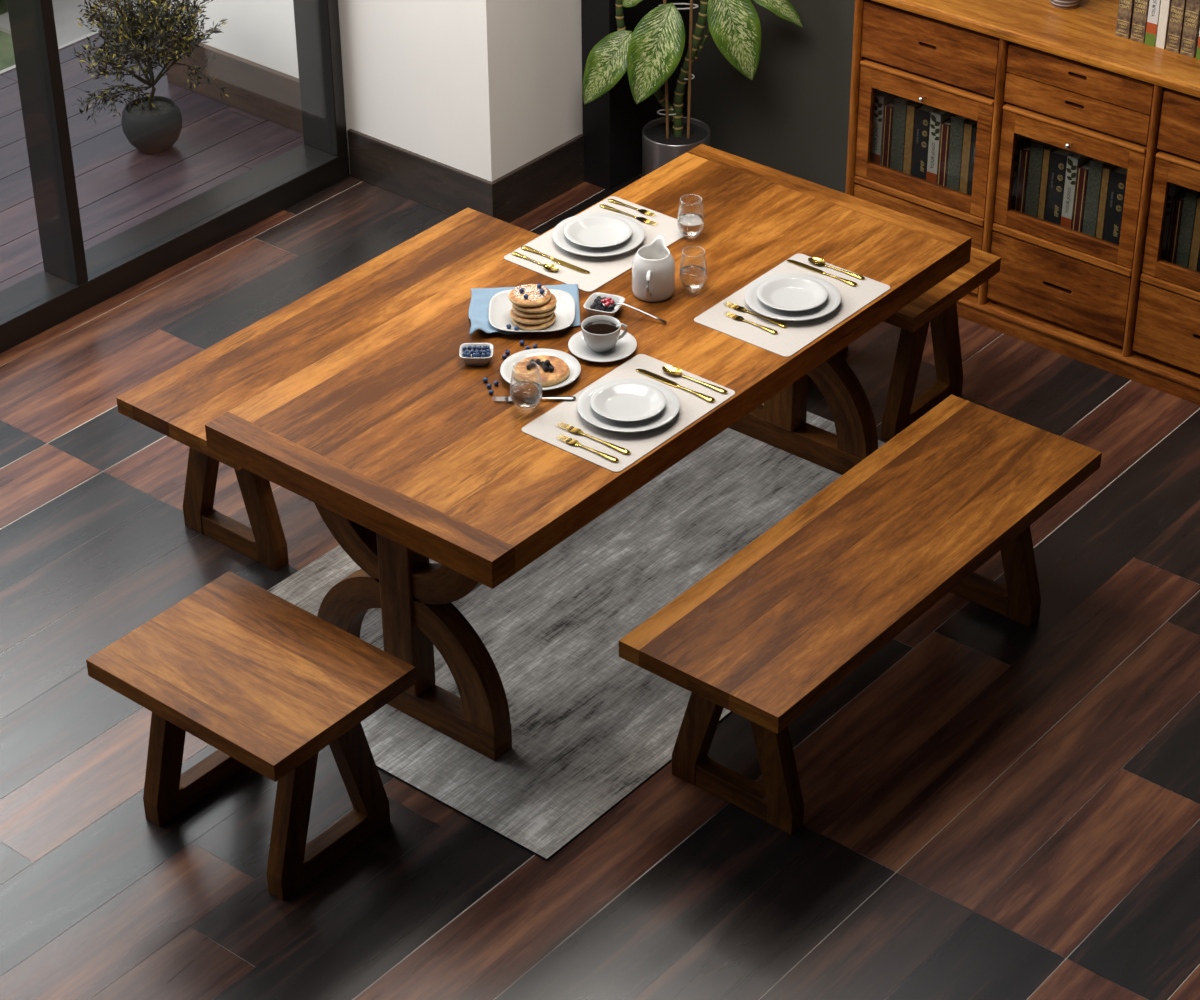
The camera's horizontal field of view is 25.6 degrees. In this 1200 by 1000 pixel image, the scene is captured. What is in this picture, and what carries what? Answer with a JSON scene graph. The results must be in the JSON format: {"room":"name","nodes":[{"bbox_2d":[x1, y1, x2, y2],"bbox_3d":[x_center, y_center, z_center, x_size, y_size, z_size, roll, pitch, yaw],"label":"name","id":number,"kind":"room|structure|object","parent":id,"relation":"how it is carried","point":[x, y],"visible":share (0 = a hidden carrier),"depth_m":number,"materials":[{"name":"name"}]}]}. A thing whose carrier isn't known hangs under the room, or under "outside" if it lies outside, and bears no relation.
{"room":"dining room","nodes":[
{"label":"dining room","id":0,"kind":"room"},
{"bbox_2d":[168,0,298,77],"bbox_3d":[-1.141,-2.728,8.895,0.889,3.000,0.330,24,41,32],"label":"wall","id":1,"kind":"structure","parent":0,"point":[262,32],"depth_m":9.43,"materials":[{"name":"paint"}]},
{"bbox_2d":[164,32,302,132],"bbox_3d":[-1.148,-1.560,9.667,0.909,0.200,0.355,24,41,32],"label":"baseboard","id":2,"kind":"structure","parent":1,"relation":"attached to","point":[267,93],"depth_m":9.57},
{"bbox_2d":[338,0,582,181],"bbox_3d":[-0.355,-2.519,8.571,0.814,3.000,1.030,24,41,32],"label":"wall","id":3,"kind":"structure","parent":0,"point":[484,89],"depth_m":8.75,"materials":[{"name":"paint"}]},
{"bbox_2d":[0,14,137,74],"bbox_3d":[-3.761,-0.518,8.432,0.020,0.144,6.150,24,41,32],"label":"trim","id":4,"kind":"structure","parent":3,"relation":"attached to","point":[89,35],"depth_m":10.14,"materials":[{"name":"white"}]},
{"bbox_2d":[0,25,303,290],"bbox_3d":[-3.181,-0.265,8.030,1.480,0.120,6.150,24,41,32],"label":"deck","id":5,"kind":"object","parent":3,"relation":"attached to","point":[120,186],"depth_m":9.32,"materials":[{"name":"brown wood"}]},
{"bbox_2d":[74,0,227,153],"bbox_3d":[-1.579,-1.558,9.211,0.526,0.706,0.629,26,42,34],"label":"tree","id":6,"kind":"object","parent":5,"relation":"on","point":[152,124],"visible":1,"depth_m":9.15,"materials":[{"name":"green plant"}]},
{"bbox_2d":[0,0,349,353],"bbox_3d":[-2.736,-1.122,6.630,0.170,2.850,5.656,24,41,32],"label":"window frame","id":7,"kind":"structure","parent":3,"relation":"in","point":[73,280],"depth_m":8.52,"materials":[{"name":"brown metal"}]},
{"bbox_2d":[347,129,584,222],"bbox_3d":[-0.461,-1.187,9.118,0.664,0.178,0.480,24,41,32],"label":"baseboard","id":8,"kind":"structure","parent":3,"relation":"attached to","point":[447,189],"depth_m":8.96,"materials":[{"name":"brown wood"}]},
{"bbox_2d":[581,0,689,190],"bbox_3d":[0.158,-2.455,8.469,0.120,3.000,0.565,24,41,32],"label":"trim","id":9,"kind":"structure","parent":3,"relation":"attached to","point":[613,123],"depth_m":9.01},
{"bbox_2d":[0,173,1199,999],"bbox_3d":[-0.036,0.947,6.168,6.200,0.120,6.700,24,41,32],"label":"floor","id":10,"kind":"structure","parent":0,"point":[997,806],"depth_m":6.40,"materials":[{"name":"brown wood"}]},
{"bbox_2d":[86,571,415,900],"bbox_3d":[-0.804,0.570,6.213,0.612,0.467,0.456,24,41,32],"label":"stool","id":11,"kind":"object","parent":10,"relation":"on","point":[234,665],"visible":1,"depth_m":6.09,"materials":[{"name":"brown wood"}]},
{"bbox_2d":[116,208,539,570],"bbox_3d":[-0.667,-0.304,7.529,0.460,0.467,1.412,24,41,32],"label":"bench","id":12,"kind":"object","parent":10,"relation":"on","point":[177,403],"visible":0.59,"depth_m":7.30,"materials":[{"name":"brown wood"}]},
{"bbox_2d":[267,403,884,860],"bbox_3d":[0.015,0.189,7.194,1.287,0.008,2.011,24,41,32],"label":"rug","id":13,"kind":"object","parent":10,"relation":"on","point":[590,725],"visible":0.36,"depth_m":6.91,"materials":[{"name":"grey carpet"}]},
{"bbox_2d":[205,144,971,760],"bbox_3d":[0.029,-0.134,6.993,0.924,0.752,1.974,24,41,32],"label":"dining table","id":14,"kind":"object","parent":13,"relation":"on","point":[401,447],"visible":0.84,"depth_m":6.55,"materials":[{"name":"brown wood"}]},
{"bbox_2d":[459,343,493,365],"bbox_3d":[-0.310,-0.362,6.633,0.085,0.030,0.076,0,34,0],"label":"dish","id":15,"kind":"object","parent":14,"relation":"on","point":[476,361],"visible":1,"depth_m":6.62,"materials":[{"name":"white ceramic"}]},
{"bbox_2d":[468,284,580,335],"bbox_3d":[-0.195,-0.500,6.834,0.298,0.030,0.260,-3,34,-4],"label":"napkin","id":16,"kind":"object","parent":14,"relation":"on","point":[478,311],"visible":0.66,"depth_m":6.86,"materials":[{"name":"blue fabric"}]},
{"bbox_2d":[488,289,574,331],"bbox_3d":[-0.175,-0.482,6.810,0.223,0.020,0.223,0,34,0],"label":"square plate","id":17,"kind":"object","parent":16,"relation":"on","point":[500,306],"visible":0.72,"depth_m":6.81,"materials":[{"name":"white ceramic"}]},
{"bbox_2d":[511,313,555,330],"bbox_3d":[-0.170,-0.466,6.775,0.113,0.016,0.117,24,41,32],"label":"pancake","id":18,"kind":"object","parent":17,"relation":"on","point":[530,327],"visible":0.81,"depth_m":6.73,"materials":[{"name":"beige food"}]},
{"bbox_2d":[509,309,553,323],"bbox_3d":[-0.173,-0.480,6.769,0.112,0.015,0.116,24,41,32],"label":"pancake","id":19,"kind":"object","parent":18,"relation":"on","point":[512,314],"visible":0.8,"depth_m":6.73,"materials":[{"name":"beige food"}]},
{"bbox_2d":[512,304,555,317],"bbox_3d":[-0.170,-0.494,6.764,0.113,0.015,0.111,24,41,32],"label":"pancake","id":20,"kind":"object","parent":19,"relation":"on","point":[516,311],"visible":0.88,"depth_m":6.73,"materials":[{"name":"beige food"}]},
{"bbox_2d":[511,293,556,312],"bbox_3d":[-0.169,-0.508,6.759,0.118,0.016,0.114,24,41,32],"label":"pancake","id":21,"kind":"object","parent":20,"relation":"on","point":[551,303],"visible":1,"depth_m":6.72,"materials":[{"name":"orange food"}]},
{"bbox_2d":[508,284,550,306],"bbox_3d":[-0.178,-0.521,6.752,0.108,0.016,0.111,24,41,32],"label":"pancake","id":22,"kind":"object","parent":21,"relation":"on","point":[535,299],"visible":1,"depth_m":6.74,"materials":[{"name":"beige food"}]},
{"bbox_2d":[510,361,542,411],"bbox_3d":[-0.179,-0.273,6.418,0.081,0.116,0.081,24,41,32],"label":"tumbler","id":23,"kind":"object","parent":14,"relation":"on","point":[525,394],"visible":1,"depth_m":6.41,"materials":[{"name":"clear glass"}]},
{"bbox_2d":[493,396,575,401],"bbox_3d":[-0.161,-0.249,6.476,0.205,0.006,0.021,-1,34,0],"label":"fork","id":24,"kind":"object","parent":14,"relation":"on","point":[506,398],"visible":0.71,"depth_m":6.47,"materials":[{"name":"silver metal"}]},
{"bbox_2d":[500,348,580,390],"bbox_3d":[-0.148,-0.317,6.569,0.201,0.022,0.201,24,41,32],"label":"plate","id":25,"kind":"object","parent":14,"relation":"on","point":[573,364],"visible":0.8,"depth_m":6.60,"materials":[{"name":"white ceramic"}]},
{"bbox_2d":[513,355,569,386],"bbox_3d":[-0.147,-0.319,6.560,0.140,0.022,0.141,24,41,32],"label":"pancake","id":26,"kind":"object","parent":25,"relation":"on","point":[561,371],"visible":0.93,"depth_m":6.54,"materials":[{"name":"beige food"}]},
{"bbox_2d":[504,196,685,291],"bbox_3d":[0.003,-0.697,7.159,0.306,0.002,0.470,24,41,32],"label":"placemat","id":27,"kind":"object","parent":14,"relation":"on","point":[602,270],"visible":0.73,"depth_m":7.09,"materials":[{"name":"white fabric"}]},
{"bbox_2d":[511,251,558,270],"bbox_3d":[-0.174,-0.638,7.062,0.167,0.007,0.031,25,41,33],"label":"spoon","id":28,"kind":"object","parent":27,"relation":"on","point":[552,267],"visible":1,"depth_m":7.04,"materials":[{"name":"gold metal"}]},
{"bbox_2d":[543,264,558,270],"bbox_3d":[-0.130,-0.616,7.029,0.049,0.007,0.031,25,41,33],"label":"bowl","id":29,"kind":"object","parent":28,"relation":"on","point":[552,267],"depth_m":7.03,"materials":[{"name":"gold metal"}]},
{"bbox_2d":[521,246,589,272],"bbox_3d":[-0.120,-0.643,7.071,0.235,0.007,0.021,24,41,32],"label":"knife","id":30,"kind":"object","parent":27,"relation":"on","point":[528,248],"visible":1,"depth_m":7.06,"materials":[{"name":"gold metal"}]},
{"bbox_2d":[552,212,644,256],"bbox_3d":[-0.004,-0.711,7.158,0.251,0.022,0.251,24,41,32],"label":"dinner plate","id":31,"kind":"object","parent":27,"relation":"on","point":[637,236],"visible":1,"depth_m":7.13,"materials":[{"name":"white ceramic"}]},
{"bbox_2d":[564,215,631,246],"bbox_3d":[-0.005,-0.719,7.155,0.185,0.023,0.185,24,41,32],"label":"plate","id":32,"kind":"object","parent":31,"relation":"on","point":[592,230],"visible":1,"depth_m":7.17,"materials":[{"name":"white ceramic"}]},
{"bbox_2d":[599,204,656,224],"bbox_3d":[0.078,-0.787,7.285,0.195,0.006,0.020,23,40,31],"label":"fork","id":33,"kind":"object","parent":27,"relation":"on","point":[644,220],"visible":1,"depth_m":7.27,"materials":[{"name":"gold metal"}]},
{"bbox_2d":[608,199,655,215],"bbox_3d":[0.088,-0.810,7.320,0.162,0.006,0.020,23,40,31],"label":"fork","id":34,"kind":"object","parent":27,"relation":"on","point":[643,211],"visible":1,"depth_m":7.31,"materials":[{"name":"gold metal"}]},
{"bbox_2d":[568,330,636,361],"bbox_3d":[0.006,-0.388,6.680,0.174,0.016,0.174,24,41,32],"label":"saucer","id":35,"kind":"object","parent":14,"relation":"on","point":[625,346],"visible":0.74,"depth_m":6.66,"materials":[{"name":"white ceramic"}]},
{"bbox_2d":[581,315,627,352],"bbox_3d":[0.006,-0.414,6.663,0.100,0.066,0.109,24,41,32],"label":"coffee cup","id":36,"kind":"object","parent":35,"relation":"on","point":[601,333],"visible":1,"depth_m":6.64,"materials":[{"name":"white ceramic"}]},
{"bbox_2d":[583,292,624,316],"bbox_3d":[0.011,-0.498,6.833,0.094,0.030,0.094,11,35,17],"label":"square bowl","id":37,"kind":"object","parent":14,"relation":"on","point":[618,299],"visible":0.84,"depth_m":6.84,"materials":[{"name":"white ceramic"}]},
{"bbox_2d":[601,297,666,323],"bbox_3d":[0.084,-0.482,6.791,0.174,0.048,0.038,11,35,17],"label":"spoon","id":38,"kind":"object","parent":37,"relation":"in","point":[607,302],"visible":1,"depth_m":6.79,"materials":[{"name":"metal"}]},
{"bbox_2d":[522,354,734,471],"bbox_3d":[0.072,-0.217,6.434,0.306,0.002,0.470,24,41,32],"label":"placemat","id":39,"kind":"object","parent":14,"relation":"on","point":[693,407],"visible":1,"depth_m":6.38,"materials":[{"name":"white fabric"}]},
{"bbox_2d":[557,434,618,461],"bbox_3d":[-0.029,-0.123,6.285,0.182,0.006,0.022,23,40,31],"label":"fork","id":40,"kind":"object","parent":39,"relation":"on","point":[572,441],"visible":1,"depth_m":6.29,"materials":[{"name":"gold metal"}]},
{"bbox_2d":[556,421,630,453],"bbox_3d":[-0.015,-0.148,6.323,0.220,0.006,0.022,23,40,31],"label":"fork","id":41,"kind":"object","parent":39,"relation":"on","point":[573,429],"visible":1,"depth_m":6.33,"materials":[{"name":"gold metal"}]},
{"bbox_2d":[577,378,679,432],"bbox_3d":[0.069,-0.224,6.423,0.251,0.022,0.251,24,41,32],"label":"dinner plate","id":42,"kind":"object","parent":39,"relation":"on","point":[671,409],"visible":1,"depth_m":6.39,"materials":[{"name":"white ceramic"}]},
{"bbox_2d":[590,381,665,421],"bbox_3d":[0.068,-0.231,6.420,0.185,0.023,0.185,24,41,32],"label":"plate","id":43,"kind":"object","parent":42,"relation":"on","point":[628,401],"visible":1,"depth_m":6.43,"materials":[{"name":"white ceramic"}]},
{"bbox_2d":[636,369,714,401],"bbox_3d":[0.186,-0.285,6.528,0.244,0.007,0.022,25,41,32],"label":"knife","id":44,"kind":"object","parent":39,"relation":"on","point":[648,373],"visible":1,"depth_m":6.54,"materials":[{"name":"gold metal"}]},
{"bbox_2d":[662,366,727,392],"bbox_3d":[0.234,-0.297,6.544,0.194,0.008,0.036,22,40,30],"label":"spoon","id":45,"kind":"object","parent":39,"relation":"on","point":[672,370],"visible":1,"depth_m":6.56,"materials":[{"name":"gold metal"}]},
{"bbox_2d":[662,366,681,374],"bbox_3d":[0.179,-0.320,6.578,0.056,0.008,0.036,22,40,30],"label":"bowl","id":46,"kind":"object","parent":45,"relation":"on","point":[672,370],"depth_m":6.58,"materials":[{"name":"gold metal"}]},
{"bbox_2d":[632,235,674,301],"bbox_3d":[0.142,-0.597,6.883,0.112,0.138,0.124,-16,37,-22],"label":"milk jug","id":47,"kind":"object","parent":14,"relation":"on","point":[653,264],"visible":1,"depth_m":6.86,"materials":[{"name":"ceramic"}]},
{"bbox_2d":[677,194,704,238],"bbox_3d":[0.246,-0.763,7.155,0.075,0.114,0.075,24,41,32],"label":"tumbler","id":48,"kind":"object","parent":14,"relation":"on","point":[689,224],"visible":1,"depth_m":7.15,"materials":[{"name":"clear glass"}]},
{"bbox_2d":[679,246,707,292],"bbox_3d":[0.244,-0.600,6.908,0.075,0.114,0.075,24,41,32],"label":"tumbler","id":49,"kind":"object","parent":14,"relation":"on","point":[691,276],"visible":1,"depth_m":6.90,"materials":[{"name":"clear glass"}]},
{"bbox_2d":[694,254,889,356],"bbox_3d":[0.502,-0.511,6.872,0.305,0.002,0.470,24,41,32],"label":"placemat","id":50,"kind":"object","parent":14,"relation":"on","point":[789,340],"visible":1,"depth_m":6.81,"materials":[{"name":"white fabric"}]},
{"bbox_2d":[725,311,777,333],"bbox_3d":[0.388,-0.454,6.780,0.165,0.006,0.020,24,41,32],"label":"fork","id":51,"kind":"object","parent":50,"relation":"on","point":[734,316],"visible":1,"depth_m":6.79,"materials":[{"name":"gold metal"}]},
{"bbox_2d":[723,301,787,327],"bbox_3d":[0.401,-0.478,6.816,0.199,0.006,0.020,24,41,32],"label":"fork","id":52,"kind":"object","parent":50,"relation":"on","point":[737,307],"visible":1,"depth_m":6.83,"materials":[{"name":"gold metal"}]},
{"bbox_2d":[744,273,840,320],"bbox_3d":[0.500,-0.520,6.864,0.251,0.022,0.251,24,41,32],"label":"dinner plate","id":53,"kind":"object","parent":50,"relation":"on","point":[833,300],"visible":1,"depth_m":6.83,"materials":[{"name":"white ceramic"}]},
{"bbox_2d":[757,276,827,310],"bbox_3d":[0.499,-0.528,6.861,0.185,0.023,0.185,24,41,32],"label":"plate","id":54,"kind":"object","parent":53,"relation":"on","point":[787,293],"visible":1,"depth_m":6.87,"materials":[{"name":"white ceramic"}]},
{"bbox_2d":[786,259,857,285],"bbox_3d":[0.587,-0.604,7.004,0.226,0.007,0.020,24,41,32],"label":"knife","id":55,"kind":"object","parent":50,"relation":"on","point":[806,266],"visible":1,"depth_m":7.01,"materials":[{"name":"gold metal"}]},
{"bbox_2d":[808,257,864,278],"bbox_3d":[0.627,-0.614,7.017,0.176,0.007,0.032,22,40,30],"label":"spoon","id":56,"kind":"object","parent":50,"relation":"on","point":[817,261],"visible":1,"depth_m":7.03,"materials":[{"name":"gold metal"}]},
{"bbox_2d":[808,257,824,264],"bbox_3d":[0.577,-0.635,7.048,0.051,0.007,0.032,22,40,30],"label":"bowl","id":57,"kind":"object","parent":56,"relation":"on","point":[817,261],"depth_m":7.05,"materials":[{"name":"gold metal"}]},
{"bbox_2d":[582,0,802,176],"bbox_3d":[0.255,-1.496,8.684,0.642,1.164,0.537,24,41,32],"label":"dieffenbachia","id":58,"kind":"object","parent":10,"relation":"on","point":[650,54],"visible":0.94,"depth_m":8.63,"materials":[{"name":"plant"}]},
{"bbox_2d":[619,394,1101,834],"bbox_3d":[0.670,0.296,6.609,0.460,0.467,1.412,24,41,32],"label":"bench","id":59,"kind":"object","parent":10,"relation":"on","point":[775,627],"visible":1,"depth_m":6.40,"materials":[{"name":"brown wood"}]},
{"bbox_2d":[808,247,1000,440],"bbox_3d":[0.787,-0.519,7.836,0.612,0.467,0.456,24,41,32],"label":"stool","id":60,"kind":"object","parent":10,"relation":"on","point":[937,307],"visible":0.35,"depth_m":7.67,"materials":[{"name":"brown wood"}]},
{"bbox_2d":[845,0,1199,404],"bbox_3d":[1.709,-0.877,7.883,2.125,1.000,0.442,24,41,32],"label":"sideboard","id":61,"kind":"object","parent":10,"relation":"on","point":[1038,70],"visible":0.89,"depth_m":7.90,"materials":[{"name":"brown wood"}]},
{"bbox_2d":[871,90,896,164],"bbox_3d":[0.924,-1.187,8.376,0.039,0.270,0.171,24,41,32],"label":"book","id":62,"kind":"object","parent":61,"relation":"on","point":[881,97],"visible":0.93,"depth_m":8.30,"materials":[{"name":"black paper"}]},
{"bbox_2d":[874,97,882,121],"bbox_3d":[0.870,-1.223,8.273,0.037,0.081,0.001,24,41,32],"label":"print","id":63,"kind":"object","parent":62,"relation":"attached to","point":[878,102],"depth_m":8.27},
{"bbox_2d":[881,99,893,167],"bbox_3d":[0.954,-1.163,8.362,0.032,0.245,0.171,24,41,32],"label":"book","id":64,"kind":"object","parent":61,"relation":"on","point":[888,107],"visible":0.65,"depth_m":8.29,"materials":[{"name":"brown paper"}]},
{"bbox_2d":[890,96,912,171],"bbox_3d":[0.986,-1.163,8.332,0.046,0.278,0.170,24,41,32],"label":"book","id":65,"kind":"object","parent":61,"relation":"on","point":[900,103],"visible":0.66,"depth_m":8.26,"materials":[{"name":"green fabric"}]},
{"bbox_2d":[903,101,921,174],"bbox_3d":[1.017,-1.145,8.313,0.028,0.268,0.170,24,41,32],"label":"book","id":66,"kind":"object","parent":61,"relation":"on","point":[911,108],"visible":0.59,"depth_m":8.24,"materials":[{"name":"brown paper"}]},
{"bbox_2d":[911,104,936,179],"bbox_3d":[1.051,-1.128,8.290,0.053,0.266,0.171,24,41,32],"label":"book","id":67,"kind":"object","parent":61,"relation":"on","point":[923,112],"visible":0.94,"depth_m":8.22,"materials":[{"name":"black paper"}]},
{"bbox_2d":[926,108,953,183],"bbox_3d":[1.088,-1.113,8.264,0.038,0.270,0.171,24,41,32],"label":"book","id":68,"kind":"object","parent":61,"relation":"on","point":[938,116],"visible":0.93,"depth_m":8.19,"materials":[{"name":"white paper"}]},
{"bbox_2d":[930,114,939,140],"bbox_3d":[1.034,-1.149,8.161,0.036,0.081,0.001,24,41,32],"label":"print","id":69,"kind":"object","parent":68,"relation":"attached to","point":[935,118],"depth_m":8.16},
{"bbox_2d":[937,117,950,186],"bbox_3d":[1.117,-1.090,8.251,0.033,0.245,0.171,24,41,32],"label":"book","id":70,"kind":"object","parent":61,"relation":"on","point":[945,125],"visible":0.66,"depth_m":8.18,"materials":[{"name":"brown paper"}]},
{"bbox_2d":[946,114,970,190],"bbox_3d":[1.149,-1.090,8.220,0.045,0.278,0.170,24,41,32],"label":"book","id":71,"kind":"object","parent":61,"relation":"on","point":[957,121],"visible":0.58,"depth_m":8.15,"materials":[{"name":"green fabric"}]},
{"bbox_2d":[959,119,977,193],"bbox_3d":[1.179,-1.072,8.202,0.027,0.268,0.170,24,41,32],"label":"book","id":72,"kind":"object","parent":61,"relation":"on","point":[968,126],"visible":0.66,"depth_m":8.13,"materials":[{"name":"brown paper"}]},
{"bbox_2d":[968,124,976,194],"bbox_3d":[1.212,-1.056,8.180,0.052,0.266,0.171,24,41,32],"label":"book","id":73,"kind":"object","parent":61,"relation":"on","point":[974,131],"visible":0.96,"depth_m":8.12,"materials":[{"name":"paper"}]},
{"bbox_2d":[1011,134,1032,209],"bbox_3d":[1.306,-1.014,8.115,0.035,0.266,0.171,24,41,32],"label":"book","id":74,"kind":"object","parent":61,"relation":"on","point":[1021,140],"visible":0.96,"depth_m":8.02,"materials":[{"name":"paper"}]},
{"bbox_2d":[1014,139,1033,212],"bbox_3d":[1.335,-0.992,8.101,0.034,0.245,0.171,24,41,32],"label":"book","id":75,"kind":"object","parent":61,"relation":"on","point":[1024,151],"visible":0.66,"depth_m":8.03,"materials":[{"name":"paper"}]},
{"bbox_2d":[1024,139,1050,217],"bbox_3d":[1.367,-0.992,8.070,0.044,0.278,0.170,24,41,32],"label":"book","id":76,"kind":"object","parent":61,"relation":"on","point":[1037,147],"visible":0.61,"depth_m":8.00,"materials":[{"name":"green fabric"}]},
{"bbox_2d":[1038,145,1056,219],"bbox_3d":[1.395,-0.975,8.054,0.021,0.268,0.170,24,41,32],"label":"book","id":77,"kind":"object","parent":61,"relation":"on","point":[1047,151],"visible":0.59,"depth_m":7.98,"materials":[{"name":"brown paper"}]},
{"bbox_2d":[1044,147,1072,224],"bbox_3d":[1.426,-0.960,8.033,0.054,0.266,0.171,24,41,32],"label":"book","id":78,"kind":"object","parent":61,"relation":"on","point":[1058,158],"visible":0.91,"depth_m":7.96,"materials":[{"name":"black paper"}]},
{"bbox_2d":[1050,0,1080,8],"bbox_3d":[1.386,-1.527,7.860,0.111,0.112,0.111,24,41,32],"label":"ribbed vase","id":79,"kind":"object","parent":61,"relation":"on","point":[1062,4],"visible":1,"depth_m":7.85,"materials":[{"name":"ceramic"}]},
{"bbox_2d":[1060,152,1091,228],"bbox_3d":[1.463,-0.945,8.006,0.036,0.270,0.171,24,41,32],"label":"book","id":80,"kind":"object","parent":61,"relation":"on","point":[1074,160],"visible":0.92,"depth_m":7.93,"materials":[{"name":"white paper"}]},
{"bbox_2d":[1066,158,1076,184],"bbox_3d":[1.409,-0.982,7.903,0.034,0.081,0.001,24,41,32],"label":"print","id":81,"kind":"object","parent":80,"relation":"attached to","point":[1071,168],"depth_m":7.90},
{"bbox_2d":[1072,158,1091,231],"bbox_3d":[1.492,-0.922,7.993,0.033,0.245,0.171,24,41,32],"label":"book","id":82,"kind":"object","parent":61,"relation":"on","point":[1082,175],"visible":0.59,"depth_m":7.92,"materials":[{"name":"brown paper"}]},
{"bbox_2d":[1082,158,1108,236],"bbox_3d":[1.524,-0.921,7.962,0.044,0.278,0.170,24,41,32],"label":"book","id":83,"kind":"object","parent":61,"relation":"on","point":[1096,166],"visible":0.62,"depth_m":7.89,"materials":[{"name":"grey paper"}]},
{"bbox_2d":[1096,163,1116,239],"bbox_3d":[1.552,-0.905,7.946,0.022,0.268,0.170,24,41,32],"label":"book","id":84,"kind":"object","parent":61,"relation":"on","point":[1106,170],"visible":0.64,"depth_m":7.88,"materials":[{"name":"brown paper"}]},
{"bbox_2d":[1103,166,1127,244],"bbox_3d":[1.584,-0.889,7.924,0.055,0.266,0.171,24,41,32],"label":"book","id":85,"kind":"object","parent":61,"relation":"on","point":[1118,175],"visible":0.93,"depth_m":7.85,"materials":[{"name":"black paper"}]},
{"bbox_2d":[1115,0,1134,38],"bbox_3d":[1.570,-1.495,7.667,0.043,0.270,0.171,24,41,32],"label":"book","id":86,"kind":"object","parent":61,"relation":"on","point":[1126,7],"visible":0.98,"depth_m":7.65,"materials":[{"name":"brown paper"}]},
{"bbox_2d":[1131,0,1149,42],"bbox_3d":[1.609,-1.478,7.641,0.043,0.270,0.171,24,41,32],"label":"book","id":87,"kind":"object","parent":61,"relation":"on","point":[1141,7],"visible":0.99,"depth_m":7.62,"materials":[{"name":"brown paper"}]},
{"bbox_2d":[1145,0,1160,46],"bbox_3d":[1.641,-1.463,7.618,0.033,0.270,0.171,24,41,32],"label":"book","id":88,"kind":"object","parent":61,"relation":"on","point":[1154,5],"visible":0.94,"depth_m":7.60,"materials":[{"name":"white paper"}]},
{"bbox_2d":[1156,0,1171,48],"bbox_3d":[1.667,-1.452,7.601,0.028,0.270,0.170,24,41,32],"label":"book","id":89,"kind":"object","parent":61,"relation":"on","point":[1165,7],"visible":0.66,"depth_m":7.58,"materials":[{"name":"beige paper"}]},
{"bbox_2d":[1161,183,1185,259],"bbox_3d":[1.708,-0.836,7.838,0.039,0.270,0.171,24,41,32],"label":"book","id":90,"kind":"object","parent":61,"relation":"on","point":[1174,189],"visible":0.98,"depth_m":7.75,"materials":[{"name":"black paper"}]},
{"bbox_2d":[1166,196,1170,215],"bbox_3d":[1.654,-0.872,7.735,0.037,0.081,0.001,24,41,32],"label":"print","id":91,"kind":"object","parent":90,"relation":"attached to","point":[1168,213],"depth_m":7.73},
{"bbox_2d":[1165,188,1187,263],"bbox_3d":[1.738,-0.812,7.825,0.032,0.245,0.171,24,41,32],"label":"book","id":92,"kind":"object","parent":61,"relation":"on","point":[1177,203],"visible":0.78,"depth_m":7.75,"materials":[{"name":"paper"}]},
{"bbox_2d":[1166,0,1186,52],"bbox_3d":[1.698,-1.438,7.580,0.041,0.270,0.171,24,41,32],"label":"book","id":93,"kind":"object","parent":61,"relation":"on","point":[1178,7],"visible":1,"depth_m":7.55,"materials":[{"name":"brown paper"}]},
{"bbox_2d":[1175,188,1199,267],"bbox_3d":[1.768,-0.812,7.795,0.040,0.278,0.170,24,41,32],"label":"book","id":94,"kind":"object","parent":61,"relation":"on","point":[1191,196],"visible":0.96,"depth_m":7.73,"materials":[{"name":"grey paper"}]},
{"bbox_2d":[1180,0,1199,56],"bbox_3d":[1.734,-1.422,7.554,0.043,0.270,0.171,24,41,32],"label":"book","id":95,"kind":"object","parent":61,"relation":"on","point":[1191,28],"visible":1,"depth_m":7.53,"materials":[{"name":"brown paper"}]},
{"bbox_2d":[1189,197,1199,270],"bbox_3d":[1.796,-0.796,7.779,0.026,0.268,0.170,24,41,32],"label":"book","id":96,"kind":"object","parent":61,"relation":"on","point":[1195,247],"visible":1,"depth_m":7.73,"materials":[{"name":"paper"}]},
{"bbox_2d":[1196,31,1199,59],"bbox_3d":[1.770,-1.406,7.530,0.034,0.270,0.171,24,41,32],"label":"book","id":97,"kind":"object","parent":61,"relation":"on","point":[1198,45],"visible":1,"depth_m":7.54,"materials":[{"name":"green paper"}]},
{"bbox_2d":[1197,254,1199,271],"bbox_3d":[1.829,-0.780,7.756,0.053,0.266,0.171,24,41,32],"label":"book","id":98,"kind":"object","parent":61,"relation":"on","point":[1198,269],"visible":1,"depth_m":7.76,"materials":[{"name":"gold paper"}]},
{"bbox_2d":[642,116,710,176],"bbox_3d":[0.258,-1.129,8.942,0.229,0.266,0.229,24,41,32],"label":"pot","id":99,"kind":"object","parent":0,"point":[662,143],"depth_m":8.85,"materials":[{"name":"metal"}]},
{"bbox_2d":[689,0,854,192],"bbox_3d":[2.390,-1.618,7.182,5.300,3.000,0.150,24,41,32],"label":"wall","id":100,"kind":"structure","parent":0,"point":[792,118],"depth_m":8.97,"materials":[{"name":"grey paint"}]},
{"label":"outside","id":101,"kind":"structure","parent":0,"visible":0},
{"bbox_2d":[0,0,14,70],"bbox_3d":[-6.992,-2.011,11.905,9.700,0.350,17.000,24,41,32],"label":"lawn","id":102,"kind":"structure","parent":101,"point":[7,59],"depth_m":11.47,"materials":[{"name":"green plant"}]},
{"bbox_2d":[0,0,166,45],"bbox_3d":[-1.132,-2.614,12.412,1.290,0.020,3.400,24,41,32],"label":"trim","id":103,"kind":"structure","parent":102,"relation":"on","point":[66,12],"depth_m":11.66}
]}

